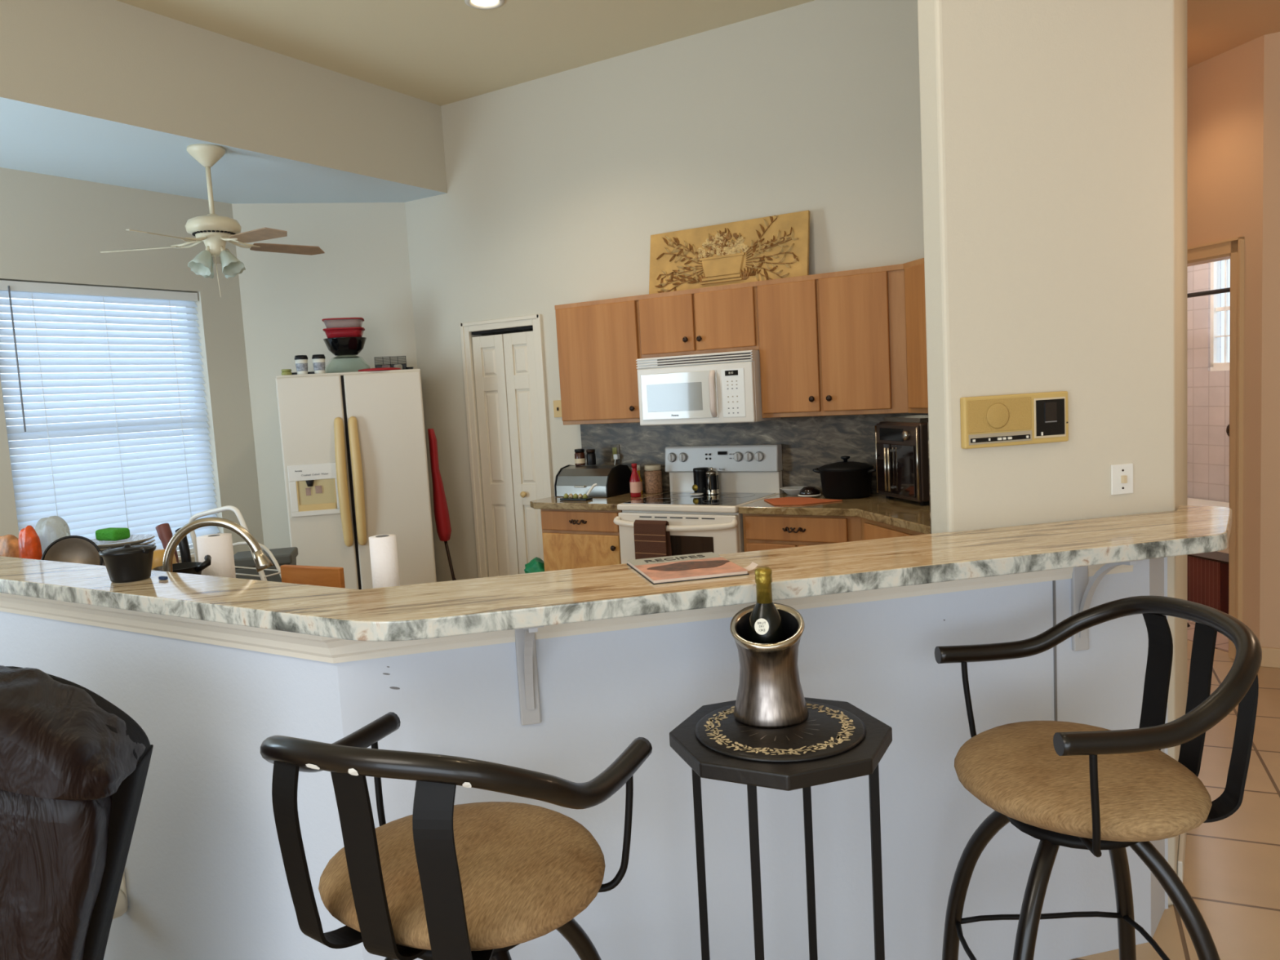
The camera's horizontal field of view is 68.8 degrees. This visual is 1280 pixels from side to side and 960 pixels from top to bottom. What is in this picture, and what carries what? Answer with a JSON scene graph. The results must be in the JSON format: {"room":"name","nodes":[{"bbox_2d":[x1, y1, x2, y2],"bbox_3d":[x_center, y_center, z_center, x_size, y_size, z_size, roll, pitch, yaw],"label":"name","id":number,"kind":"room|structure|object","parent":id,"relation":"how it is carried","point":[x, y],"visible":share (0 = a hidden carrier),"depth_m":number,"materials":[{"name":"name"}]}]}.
{"room":"kitchen","nodes":[
{"label":"kitchen","id":0,"kind":"room"},
{"bbox_2d":[0,167,263,563],"bbox_3d":[-5.069,-0.126,3.307,0.154,3.300,8.400,0,6,32],"label":"wall","id":1,"kind":"structure","parent":0,"point":[54,229],"depth_m":6.08,"materials":[{"name":"beige paint"}]},
{"bbox_2d":[0,297,206,559],"bbox_3d":[-3.374,-0.329,6.000,0.175,1.810,1.350,0,6,32],"label":"window","id":2,"kind":"structure","parent":1,"relation":"in","point":[190,545],"depth_m":5.98,"materials":[{"name":"white glass"}]},
{"bbox_2d":[0,280,219,555],"bbox_3d":[-3.358,-0.336,5.989,0.075,1.775,1.286,0,6,32],"label":"window blinds","id":3,"kind":"object","parent":2,"relation":"attached to","point":[137,501],"visible":0.77,"depth_m":5.93,"materials":[{"name":"white plastic"}]},
{"bbox_2d":[0,0,447,204],"bbox_3d":[-4.376,-1.921,3.190,1.405,0.725,9.320,0,6,32],"label":"ceiling","id":4,"kind":"structure","parent":0,"point":[113,92],"depth_m":5.25,"materials":[{"name":"white paint"}]},
{"bbox_2d":[100,143,324,297],"bbox_3d":[-2.469,-1.442,5.269,1.140,0.830,1.199,-4,5,-4],"label":"ceiling fan","id":5,"kind":"object","parent":4,"relation":"hanging from","point":[215,230],"visible":1,"depth_m":5.21,"materials":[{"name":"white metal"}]},
{"bbox_2d":[231,202,417,549],"bbox_3d":[-2.256,-0.629,6.969,1.204,3.300,0.120,-4,6,-13],"label":"wall","id":6,"kind":"structure","parent":0,"point":[363,269],"depth_m":6.83,"materials":[{"name":"beige paint"}]},
{"bbox_2d":[115,0,814,106],"bbox_3d":[-0.845,-2.211,0.962,6.945,0.120,9.320,0,6,32],"label":"ceiling","id":7,"kind":"structure","parent":0,"point":[439,52],"depth_m":5.32,"materials":[{"name":"beige paint"}]},
{"bbox_2d":[464,0,504,9],"bbox_3d":[-0.818,-2.520,4.918,0.210,0.012,0.210,0,6,32],"label":"recessed light","id":8,"kind":"object","parent":7,"relation":"in","point":[477,4],"visible":1,"depth_m":4.95,"materials":[{"name":"beige glass"}]},
{"bbox_2d":[0,556,1169,959],"bbox_3d":[-1.119,0.812,2.727,5.112,1.108,1.122,-2,6,15],"label":"wall","id":9,"kind":"structure","parent":0,"point":[206,878],"depth_m":2.27,"materials":[{"name":"grey paint"}]},
{"bbox_2d":[120,871,128,905],"bbox_3d":[-1.426,1.102,2.551,0.070,0.116,0.006,0,6,32],"label":"wall outlet","id":10,"kind":"object","parent":9,"relation":"attached to","point":[122,886],"visible":0.24,"depth_m":2.53,"materials":[{"name":"beige plastic"}]},
{"bbox_2d":[112,888,128,919],"bbox_3d":[-1.431,1.150,2.523,0.076,0.076,0.057,0,6,32],"label":"air freshener","id":11,"kind":"object","parent":10,"relation":"attached to","point":[121,908],"visible":0.24,"depth_m":2.52,"materials":[{"name":"beige plastic"}]},
{"bbox_2d":[0,563,1133,663],"bbox_3d":[-1.209,0.317,2.578,4.897,0.084,0.996,-2,6,15],"label":"trim","id":12,"kind":"structure","parent":9,"relation":"attached to","point":[313,647],"depth_m":2.16,"materials":[{"name":"beige wood"}]},
{"bbox_2d":[0,505,1231,641],"bbox_3d":[-1.044,0.243,2.580,5.207,0.040,1.326,-2,6,13],"label":"countertop","id":13,"kind":"structure","parent":9,"relation":"on","point":[434,610],"depth_m":2.07,"materials":[{"name":"beige stone"}]},
{"bbox_2d":[98,544,155,582],"bbox_3d":[-1.305,0.210,2.386,0.130,0.090,0.130,-4,6,-13],"label":"crock","id":14,"kind":"object","parent":13,"relation":"on","point":[126,563],"visible":1,"depth_m":2.35,"materials":[{"name":"black metal"}]},
{"bbox_2d":[626,551,758,584],"bbox_3d":[0.112,0.191,2.117,0.232,0.022,0.267,-4,6,-13],"label":"magazine","id":15,"kind":"object","parent":13,"relation":"on","point":[703,566],"visible":1,"depth_m":2.08,"materials":[{"name":"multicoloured paper"}]},
{"bbox_2d":[634,556,747,580],"bbox_3d":[0.110,0.197,2.083,0.211,0.001,0.180,-4,6,-13],"label":"photo","id":16,"kind":"object","parent":15,"relation":"on","point":[708,567],"depth_m":2.06},
{"bbox_2d":[1052,560,1142,720],"bbox_3d":[1.127,0.466,2.299,0.097,0.590,0.200,-4,6,-13],"label":"bracket","id":17,"kind":"object","parent":9,"relation":"attached to","point":[1082,592],"visible":0.48,"depth_m":2.37,"materials":[{"name":"grey paint"}]},
{"bbox_2d":[1177,831,1186,882],"bbox_3d":[1.885,1.113,3.225,0.014,0.085,1.080,0,6,32],"label":"baseboard","id":18,"kind":"structure","parent":9,"relation":"attached to","point":[1182,842],"depth_m":2.81,"materials":[{"name":"beige"}]},
{"bbox_2d":[382,619,945,689],"bbox_3d":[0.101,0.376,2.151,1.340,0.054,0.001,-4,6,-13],"label":"wall","id":19,"kind":"structure","parent":0,"point":[391,687],"depth_m":2.01,"materials":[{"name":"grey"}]},
{"bbox_2d":[515,626,543,725],"bbox_3d":[-0.228,0.414,1.973,0.044,0.274,0.200,-4,6,-13],"label":"bracket","id":20,"kind":"object","parent":19,"relation":"attached to","point":[525,638],"visible":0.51,"depth_m":2.06,"materials":[{"name":"grey paint"}]},
{"bbox_2d":[404,0,924,582],"bbox_3d":[0.168,-0.844,5.956,4.320,3.650,0.120,0,6,32],"label":"wall","id":21,"kind":"structure","parent":0,"point":[559,185],"depth_m":5.82,"materials":[{"name":"beige paint"}]},
{"bbox_2d":[459,314,553,577],"bbox_3d":[-0.918,-0.078,6.657,0.724,2.117,0.081,0,6,32],"label":"door","id":22,"kind":"structure","parent":21,"relation":"in","point":[509,369],"depth_m":6.66,"materials":[{"name":"beige paint"}]},
{"bbox_2d":[554,295,641,425],"bbox_3d":[-0.191,-0.744,5.909,0.620,0.760,0.353,0,6,32],"label":"upper cabinet","id":23,"kind":"object","parent":21,"relation":"attached to","point":[599,344],"visible":0.84,"depth_m":5.78,"materials":[{"name":"brown wood"}]},
{"bbox_2d":[636,281,759,358],"bbox_3d":[0.390,-0.932,5.524,0.781,0.378,0.353,0,6,32],"label":"upper cabinet","id":24,"kind":"object","parent":21,"relation":"attached to","point":[723,318],"visible":0.94,"depth_m":5.39,"materials":[{"name":"brown wood"}]},
{"bbox_2d":[635,350,781,426],"bbox_3d":[0.393,-0.538,5.508,0.750,0.398,0.420,0,6,32],"label":"microwave oven","id":25,"kind":"object","parent":24,"relation":"attached to","point":[715,388],"visible":0.99,"depth_m":5.34,"materials":[{"name":"white plastic"}]},
{"bbox_2d":[580,413,928,493],"bbox_3d":[0.743,-0.155,5.603,2.653,0.453,0.021,0,6,32],"label":"backsplash","id":26,"kind":"structure","parent":21,"relation":"attached to","point":[808,443],"depth_m":5.54,"materials":[{"name":"stone"}]},
{"bbox_2d":[755,263,908,417],"bbox_3d":[1.082,-0.740,5.120,0.829,0.760,0.353,0,6,32],"label":"upper cabinet","id":27,"kind":"object","parent":21,"relation":"attached to","point":[833,343],"visible":0.99,"depth_m":4.98,"materials":[{"name":"brown wood"}]},
{"bbox_2d":[648,210,809,293],"bbox_3d":[0.501,-1.318,5.490,1.034,0.383,0.097,0,6,32],"label":"relief panel","id":28,"kind":"object","parent":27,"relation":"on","point":[774,246],"visible":0.99,"depth_m":5.46,"materials":[{"name":"paint"}]},
{"bbox_2d":[917,0,1187,905],"bbox_3d":[1.492,-0.624,2.857,1.740,3.650,0.426,-8,7,-43],"label":"wall pillar","id":29,"kind":"structure","parent":0,"point":[1054,132],"depth_m":2.44,"materials":[{"name":"beige paint"}]},
{"bbox_2d":[960,391,1068,448],"bbox_3d":[0.976,-0.157,2.425,0.306,0.132,0.029,-4,6,-13],"label":"intercom","id":30,"kind":"object","parent":29,"relation":"attached to","point":[1033,418],"visible":1,"depth_m":2.41,"materials":[{"name":"brown plastic"}]},
{"bbox_2d":[967,396,1031,433],"bbox_3d":[0.926,-0.167,2.403,0.185,0.083,0.003,-4,6,-13],"label":"speaker grille","id":31,"kind":"object","parent":30,"relation":"attached to","point":[1020,410],"depth_m":2.40,"materials":[{"name":"beige plastic"}]},
{"bbox_2d":[1111,462,1133,494],"bbox_3d":[1.306,-0.002,2.522,0.068,0.082,0.016,-4,6,-13],"label":"light switch","id":32,"kind":"object","parent":29,"relation":"attached to","point":[1122,475],"visible":1,"depth_m":2.52,"materials":[{"name":"white plastic"}]},
{"bbox_2d":[1069,620,1279,959],"bbox_3d":[0.243,1.211,4.209,8.500,0.126,15.200,0,6,32],"label":"floor","id":33,"kind":"structure","parent":0,"point":[1232,869],"depth_m":2.95,"materials":[{"name":"beige tile"}]},
{"bbox_2d":[0,665,153,959],"bbox_3d":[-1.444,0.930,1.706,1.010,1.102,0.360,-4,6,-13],"label":"recliner chair","id":34,"kind":"object","parent":33,"relation":"on","point":[74,766],"visible":1,"depth_m":1.71,"materials":[{"name":"black leather"}]},
{"bbox_2d":[0,665,146,800],"bbox_3d":[-1.320,0.491,1.715,0.694,0.244,0.270,-4,6,-13],"label":"cushion","id":35,"kind":"object","parent":34,"relation":"on","point":[60,740],"depth_m":1.70,"materials":[{"name":"black leather"}]},
{"bbox_2d":[233,546,297,582],"bbox_3d":[-2.168,0.794,5.462,0.344,0.745,0.300,-4,6,-13],"label":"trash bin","id":36,"kind":"object","parent":33,"relation":"on","point":[283,556],"visible":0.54,"depth_m":5.31,"materials":[{"name":"grey"}]},
{"bbox_2d":[275,368,436,589],"bbox_3d":[-1.937,0.149,6.534,0.914,1.780,0.864,-4,6,-13],"label":"refrigerator","id":37,"kind":"object","parent":33,"relation":"on","point":[353,444],"visible":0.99,"depth_m":6.17,"materials":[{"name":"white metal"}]},
{"bbox_2d":[294,355,307,374],"bbox_3d":[-2.243,-0.749,6.194,0.085,0.152,0.085,0,6,32],"label":"cup","id":38,"kind":"object","parent":37,"relation":"on","point":[301,361],"visible":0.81,"depth_m":6.16,"materials":[{"name":"white"}]},
{"bbox_2d":[311,354,324,373],"bbox_3d":[-2.136,-0.757,6.219,0.085,0.152,0.085,0,6,32],"label":"cup","id":39,"kind":"object","parent":37,"relation":"on","point":[318,360],"visible":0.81,"depth_m":6.19,"materials":[{"name":"white paper"}]},
{"bbox_2d":[324,355,370,373],"bbox_3d":[-2.021,-0.784,6.450,0.330,0.149,0.330,0,6,32],"label":"glass bowl","id":40,"kind":"object","parent":37,"relation":"on","point":[342,363],"visible":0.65,"depth_m":6.34,"materials":[{"name":"white"}]},
{"bbox_2d":[323,337,366,355],"bbox_3d":[-2.029,-0.917,6.438,0.288,0.114,0.288,0,6,32],"label":"mixing bowl","id":41,"kind":"object","parent":40,"relation":"on","point":[338,346],"visible":0.96,"depth_m":6.34,"materials":[{"name":"black"}]},
{"bbox_2d":[322,327,364,337],"bbox_3d":[-2.034,-1.006,6.429,0.272,0.064,0.272,-4,6,-13],"label":"storage container","id":42,"kind":"object","parent":41,"relation":"on","point":[340,331],"visible":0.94,"depth_m":6.32,"materials":[{"name":"red plastic"}]},
{"bbox_2d":[321,317,364,328],"bbox_3d":[-2.037,-1.071,6.423,0.272,0.064,0.272,-4,6,-13],"label":"storage container","id":43,"kind":"object","parent":42,"relation":"on","point":[340,322],"visible":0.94,"depth_m":6.31,"materials":[{"name":"pink plastic"}]},
{"bbox_2d":[373,355,406,369],"bbox_3d":[-1.753,-0.801,6.574,0.213,0.130,0.123,-4,6,-13],"label":"wire basket","id":44,"kind":"object","parent":37,"relation":"on","point":[402,358],"visible":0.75,"depth_m":6.53,"materials":[{"name":"black metal"}]},
{"bbox_2d":[427,428,456,580],"bbox_3d":[-1.368,0.329,6.542,0.131,1.381,0.162,-4,6,-13],"label":"camp chair","id":45,"kind":"object","parent":33,"relation":"on","point":[442,522],"visible":0.77,"depth_m":6.46,"materials":[{"name":"red fabric"}]},
{"bbox_2d":[260,711,652,959],"bbox_3d":[-0.298,0.890,1.636,0.587,1.069,0.552,-1,6,23],"label":"bar stool","id":46,"kind":"object","parent":33,"relation":"on","point":[444,880],"visible":1,"depth_m":1.44,"materials":[{"name":"black metal"}]},
{"bbox_2d":[318,801,605,951],"bbox_3d":[-0.300,0.673,1.640,0.507,0.092,0.442,-1,6,23],"label":"seat cushion","id":47,"kind":"object","parent":46,"relation":"on","point":[526,871],"depth_m":1.53,"materials":[{"name":"beige fabric"}]},
{"bbox_2d":[540,509,622,571],"bbox_3d":[-0.190,0.579,5.887,0.592,0.874,0.678,0,6,32],"label":"base cabinet","id":48,"kind":"object","parent":33,"relation":"on","point":[571,539],"visible":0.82,"depth_m":5.61,"materials":[{"name":"brown wood"}]},
{"bbox_2d":[524,556,544,573],"bbox_3d":[-0.643,0.579,5.908,0.171,0.180,0.190,-3,5,-2],"label":"plastic bag","id":49,"kind":"object","parent":48,"relation":"hanging from","point":[536,564],"visible":0.34,"depth_m":5.84,"materials":[{"name":"green plastic"}]},
{"bbox_2d":[529,490,670,511],"bbox_3d":[-0.251,0.123,5.875,0.698,0.040,0.663,0,6,32],"label":"countertop","id":50,"kind":"structure","parent":48,"relation":"on","point":[610,504],"depth_m":5.64,"materials":[{"name":"brown stone"}]},
{"bbox_2d":[560,483,597,500],"bbox_3d":[-0.376,0.072,5.744,0.224,0.098,0.102,0,6,32],"label":"tray","id":51,"kind":"object","parent":50,"relation":"on","point":[566,497],"visible":1,"depth_m":5.71,"materials":[{"name":"black plastic"}]},
{"bbox_2d":[554,464,631,497],"bbox_3d":[-0.305,-0.001,5.985,0.406,0.191,0.299,0,6,32],"label":"bread box","id":52,"kind":"object","parent":50,"relation":"on","point":[611,480],"visible":0.93,"depth_m":5.89,"materials":[{"name":"silver metal"}]},
{"bbox_2d":[629,463,641,497],"bbox_3d":[-0.030,0.001,5.726,0.067,0.204,0.067,0,6,32],"label":"condiment bottle","id":53,"kind":"object","parent":50,"relation":"on","point":[635,482],"visible":1,"depth_m":5.70,"materials":[{"name":"red"}]},
{"bbox_2d":[644,464,662,493],"bbox_3d":[0.084,-0.007,5.891,0.110,0.177,0.110,0,6,32],"label":"jar","id":54,"kind":"object","parent":50,"relation":"on","point":[652,473],"visible":1,"depth_m":5.85,"materials":[{"name":"beige"}]},
{"bbox_2d":[613,444,782,564],"bbox_3d":[0.359,0.413,5.468,0.789,1.183,0.719,0,6,32],"label":"stove","id":55,"kind":"object","parent":33,"relation":"on","point":[748,473],"visible":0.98,"depth_m":5.40,"materials":[{"name":"white metal"}]},
{"bbox_2d":[633,520,671,559],"bbox_3d":[0.072,0.353,5.222,0.206,0.260,0.067,0,6,32],"label":"dish towel","id":56,"kind":"object","parent":55,"relation":"hanging from","point":[651,539],"visible":0.79,"depth_m":5.19,"materials":[{"name":"brown fabric"}]},
{"bbox_2d":[692,466,708,493],"bbox_3d":[0.372,0.004,5.672,0.095,0.157,0.095,0,6,32],"label":"canister","id":57,"kind":"object","parent":55,"relation":"on","point":[699,473],"visible":0.83,"depth_m":5.63,"materials":[{"name":"black plastic"}]},
{"bbox_2d":[705,466,719,494],"bbox_3d":[0.420,0.006,5.585,0.084,0.163,0.131,0,6,32],"label":"press","id":58,"kind":"object","parent":55,"relation":"on","point":[712,484],"visible":1,"depth_m":5.57,"materials":[{"name":"silver metal"}]},
{"bbox_2d":[669,697,892,959],"bbox_3d":[0.297,0.924,1.869,0.402,0.892,0.402,-5,6,-17],"label":"side table","id":59,"kind":"object","parent":33,"relation":"on","point":[837,740],"visible":0.8,"depth_m":1.76,"materials":[{"name":"black paint"}]},
{"bbox_2d":[729,602,808,728],"bbox_3d":[0.259,0.369,1.879,0.151,0.215,0.151,0,6,32],"label":"wine chiller","id":60,"kind":"object","parent":59,"relation":"on","point":[770,694],"visible":0.93,"depth_m":1.83,"materials":[{"name":"metal"}]},
{"bbox_2d":[748,566,783,644],"bbox_3d":[0.251,0.307,1.878,0.070,0.267,0.079,0,6,32],"label":"wine bottle","id":61,"kind":"object","parent":60,"relation":"in","point":[765,621],"visible":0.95,"depth_m":1.86,"materials":[{"name":"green glass"}]},
{"bbox_2d":[742,514,862,551],"bbox_3d":[1.006,0.583,5.149,0.657,0.874,0.672,0,6,32],"label":"base cabinet","id":62,"kind":"object","parent":33,"relation":"on","point":[761,531],"visible":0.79,"depth_m":4.86,"materials":[{"name":"brown wood"}]},
{"bbox_2d":[738,492,930,533],"bbox_3d":[1.066,0.157,4.743,1.194,0.040,1.202,0,6,32],"label":"countertop","id":63,"kind":"structure","parent":62,"relation":"on","point":[904,513],"depth_m":4.74,"materials":[{"name":"brown stone"}]},
{"bbox_2d":[764,497,842,505],"bbox_3d":[0.857,0.112,5.089,0.357,0.006,0.341,-5,6,-20],"label":"cloth","id":64,"kind":"object","parent":63,"relation":"on","point":[783,500],"visible":1,"depth_m":5.03,"materials":[{"name":"orange fabric"}]},
{"bbox_2d":[812,455,875,498],"bbox_3d":[1.139,-0.022,5.163,0.307,0.226,0.300,-4,6,-12],"label":"stock pot","id":65,"kind":"object","parent":63,"relation":"on","point":[846,479],"visible":0.92,"depth_m":5.05,"materials":[{"name":"black metal"}]},
{"bbox_2d":[874,421,929,505],"bbox_3d":[1.426,-0.098,4.824,0.289,0.410,0.434,-4,6,-13],"label":"toaster oven","id":66,"kind":"object","parent":63,"relation":"on","point":[901,448],"visible":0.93,"depth_m":4.72,"materials":[{"name":"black metal"}]},
{"bbox_2d":[884,414,928,422],"bbox_3d":[1.442,-0.316,4.811,0.210,0.022,0.370,-4,6,-13],"label":"baking tray","id":67,"kind":"object","parent":66,"relation":"on","point":[918,418],"visible":0.69,"depth_m":4.83,"materials":[{"name":"silver metal"}]},
{"bbox_2d":[861,517,925,540],"bbox_3d":[1.431,0.578,4.416,0.478,0.774,0.747,-4,6,-13],"label":"base cabinet","id":68,"kind":"object","parent":33,"relation":"on","point":[870,530],"visible":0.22,"depth_m":4.47,"materials":[{"name":"brown wood"}]},
{"bbox_2d":[934,595,1262,959],"bbox_3d":[0.910,0.798,1.896,0.536,1.069,0.587,-3,5,-3],"label":"bar stool","id":69,"kind":"object","parent":33,"relation":"on","point":[1093,788],"visible":1,"depth_m":1.77,"materials":[{"name":"black metal"}]},
{"bbox_2d":[954,720,1212,841],"bbox_3d":[0.864,0.586,1.874,0.442,0.092,0.507,-3,5,-3],"label":"seat cushion","id":70,"kind":"object","parent":69,"relation":"on","point":[1015,770],"depth_m":1.75,"materials":[{"name":"beige fabric"}]},
{"bbox_2d":[1187,551,1228,613],"bbox_3d":[3.589,0.636,5.816,0.211,0.337,0.445,-4,6,-13],"label":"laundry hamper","id":71,"kind":"object","parent":33,"relation":"on","point":[1207,572],"visible":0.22,"depth_m":5.76,"materials":[{"name":"red wood"}]},
{"bbox_2d":[1187,497,1229,553],"bbox_3d":[4.195,0.438,6.895,0.650,0.469,2.780,-4,6,-13],"label":"countertop","id":72,"kind":"structure","parent":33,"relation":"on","point":[1191,501],"depth_m":7.07,"materials":[{"name":"beige stone"}]},
{"bbox_3d":[-1.404,0.888,3.339,3.815,0.874,1.150,0,6,32],"label":"cabinet","id":73,"kind":"object","parent":33,"relation":"on","visible":0},
{"bbox_3d":[-1.416,0.431,3.307,3.826,0.040,1.183,0,6,32],"label":"countertop","id":74,"kind":"structure","parent":73,"relation":"on","visible":0},
{"bbox_2d":[0,534,18,557],"bbox_3d":[-2.325,0.317,3.438,0.243,0.238,0.087,0,6,32],"label":"snack bag","id":75,"kind":"object","parent":74,"relation":"on","point":[9,547],"visible":0.24,"depth_m":3.38,"materials":[{"name":"orange plastic"}]},
{"bbox_2d":[17,525,42,559],"bbox_3d":[-2.179,0.296,3.344,0.088,0.270,0.066,0,6,32],"label":"snack bag","id":76,"kind":"object","parent":74,"relation":"on","point":[28,541],"visible":0.44,"depth_m":3.32,"materials":[{"name":"orange plastic"}]},
{"bbox_2d":[34,515,70,554],"bbox_3d":[-2.188,0.278,3.490,0.150,0.291,0.108,0,6,32],"label":"plastic bag","id":77,"kind":"object","parent":74,"relation":"on","point":[52,528],"visible":0.38,"depth_m":3.44,"materials":[{"name":"white plastic"}]},
{"bbox_2d":[40,535,102,565],"bbox_3d":[-1.913,0.275,3.146,0.181,0.174,0.067,-6,6,-26],"label":"skillet","id":78,"kind":"object","parent":74,"relation":"on","point":[69,548],"visible":0.48,"depth_m":3.16,"materials":[{"name":"brown"}]},
{"bbox_2d":[90,533,155,565],"bbox_3d":[-1.956,0.322,3.505,0.260,0.199,0.260,0,6,32],"label":"plate stack","id":79,"kind":"object","parent":74,"relation":"on","point":[140,539],"visible":0.29,"depth_m":3.53,"materials":[{"name":"white ceramic"}]},
{"bbox_2d":[95,527,129,541],"bbox_3d":[-1.968,0.202,3.485,0.110,0.042,0.070,-1,6,24],"label":"sponge","id":80,"kind":"object","parent":79,"relation":"on","point":[111,534],"visible":1,"depth_m":3.46,"materials":[{"name":"green"}]},
{"bbox_2d":[151,549,176,570],"bbox_3d":[-1.493,0.333,2.923,0.088,0.235,0.088,0,6,32],"label":"jar","id":81,"kind":"object","parent":74,"relation":"on","point":[157,557],"visible":0.18,"depth_m":2.88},
{"bbox_2d":[155,523,179,563],"bbox_3d":[-1.570,0.280,3.119,0.080,0.274,0.042,0,6,32],"label":"dish brush","id":82,"kind":"object","parent":74,"relation":"on","point":[164,531],"visible":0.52,"depth_m":3.10,"materials":[{"name":"red plastic"}]},
{"bbox_2d":[152,555,211,574],"bbox_3d":[-1.384,0.344,2.833,0.169,0.220,0.140,0,6,32],"label":"frying pan","id":83,"kind":"object","parent":74,"relation":"on","point":[192,567],"visible":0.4,"depth_m":2.82,"materials":[{"name":"black metal"}]},
{"bbox_2d":[152,561,201,574],"bbox_3d":[-1.399,0.297,2.837,0.140,0.072,0.140,0,6,32],"label":"bowl","id":84,"kind":"object","parent":83,"relation":"on","point":[192,567],"depth_m":2.84,"materials":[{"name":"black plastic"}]},
{"bbox_2d":[175,527,191,562],"bbox_3d":[-1.512,0.286,3.107,0.048,0.258,0.030,0,6,32],"label":"brush","id":85,"kind":"object","parent":74,"relation":"on","point":[184,547],"visible":0.35,"depth_m":3.09,"materials":[{"name":"black plastic"}]},
{"bbox_2d":[195,533,235,577],"bbox_3d":[-1.356,0.306,3.001,0.104,0.259,0.104,0,6,32],"label":"paper towel roll","id":86,"kind":"object","parent":74,"relation":"on","point":[219,547],"visible":0.52,"depth_m":2.96,"materials":[{"name":"white paper"}]},
{"bbox_2d":[162,516,273,572],"bbox_3d":[-1.191,0.283,2.621,0.322,0.358,0.083,-3,5,2],"label":"kitchen faucet","id":87,"kind":"object","parent":74,"relation":"on","point":[262,562],"visible":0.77,"depth_m":2.61,"materials":[{"name":"silver metal"}]},
{"bbox_2d":[188,505,281,581],"bbox_3d":[-1.375,0.250,3.223,0.430,0.338,0.104,0,6,32],"label":"dish rack","id":88,"kind":"object","parent":74,"relation":"on","point":[236,510],"visible":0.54,"depth_m":3.20,"materials":[{"name":"white plastic"}]},
{"bbox_2d":[280,564,345,588],"bbox_3d":[-1.077,0.348,3.076,0.265,0.130,0.022,0,6,27],"label":"cutting board","id":89,"kind":"object","parent":74,"relation":"on","point":[328,576],"visible":0.48,"depth_m":3.06,"materials":[{"name":"orange wood"}]},
{"bbox_2d":[368,533,399,588],"bbox_3d":[-0.694,0.296,2.559,0.072,0.289,0.072,0,6,32],"label":"paper towel roll","id":90,"kind":"object","parent":74,"relation":"on","point":[383,548],"visible":0.47,"depth_m":2.52,"materials":[{"name":"white paper"}]},
{"bbox_2d":[1186,262,1229,502],"bbox_3d":[4.623,-0.760,6.445,0.120,2.900,3.900,-4,6,-13],"label":"tiled wall","id":91,"kind":"structure","parent":0,"point":[1207,391],"depth_m":7.25,"materials":[{"name":"white tile"}]},
{"bbox_2d":[1210,258,1230,371],"bbox_3d":[4.465,-1.264,6.916,0.060,0.890,0.525,-4,6,-13],"label":"window","id":92,"kind":"structure","parent":91,"relation":"in","point":[1220,270],"depth_m":7.11,"materials":[{"name":"white glass"}]},
{"bbox_2d":[1186,35,1264,640],"bbox_3d":[2.719,-0.727,6.254,0.110,3.080,3.400,-4,6,-13],"label":"wall","id":93,"kind":"structure","parent":0,"point":[1225,90],"depth_m":4.69,"materials":[{"name":"beige paint"}]},
{"bbox_2d":[1186,236,1244,659],"bbox_3d":[3.003,-0.175,5.177,0.146,2.155,0.887,-4,6,-13],"label":"door frame","id":94,"kind":"structure","parent":93,"relation":"in","point":[1233,249],"depth_m":4.75,"materials":[{"name":"brown paint"}]},
{"bbox_2d":[1186,0,1279,68],"bbox_3d":[2.697,-2.022,3.216,3.300,0.070,5.000,0,6,32],"label":"ceiling","id":95,"kind":"structure","parent":0,"point":[1215,28],"depth_m":4.28,"materials":[{"name":"beige paint"}]},
{"bbox_2d":[1259,31,1279,648],"bbox_3d":[3.962,-0.591,4.093,2.065,3.080,0.105,0,6,32],"label":"wall","id":96,"kind":"structure","parent":0,"point":[1269,596],"depth_m":4.57,"materials":[{"name":"beige paint"}]},
{"bbox_2d":[1260,646,1279,667],"bbox_3d":[3.759,0.896,4.341,1.465,0.100,0.014,0,6,32],"label":"baseboard","id":97,"kind":"structure","parent":96,"relation":"attached to","point":[1270,656],"depth_m":4.70,"materials":[{"name":"brown paint"}]},
{"bbox_3d":[1.806,-0.756,4.075,0.713,3.650,1.360,0,6,32],"label":"wall","id":98,"kind":"structure","parent":0,"visible":0},
{"bbox_2d":[902,257,928,413],"bbox_3d":[1.650,-0.720,4.580,0.492,0.760,0.557,-4,6,-13],"label":"upper cabinet","id":99,"kind":"object","parent":98,"relation":"attached to","point":[914,271],"visible":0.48,"depth_m":4.66,"materials":[{"name":"brown wood"}]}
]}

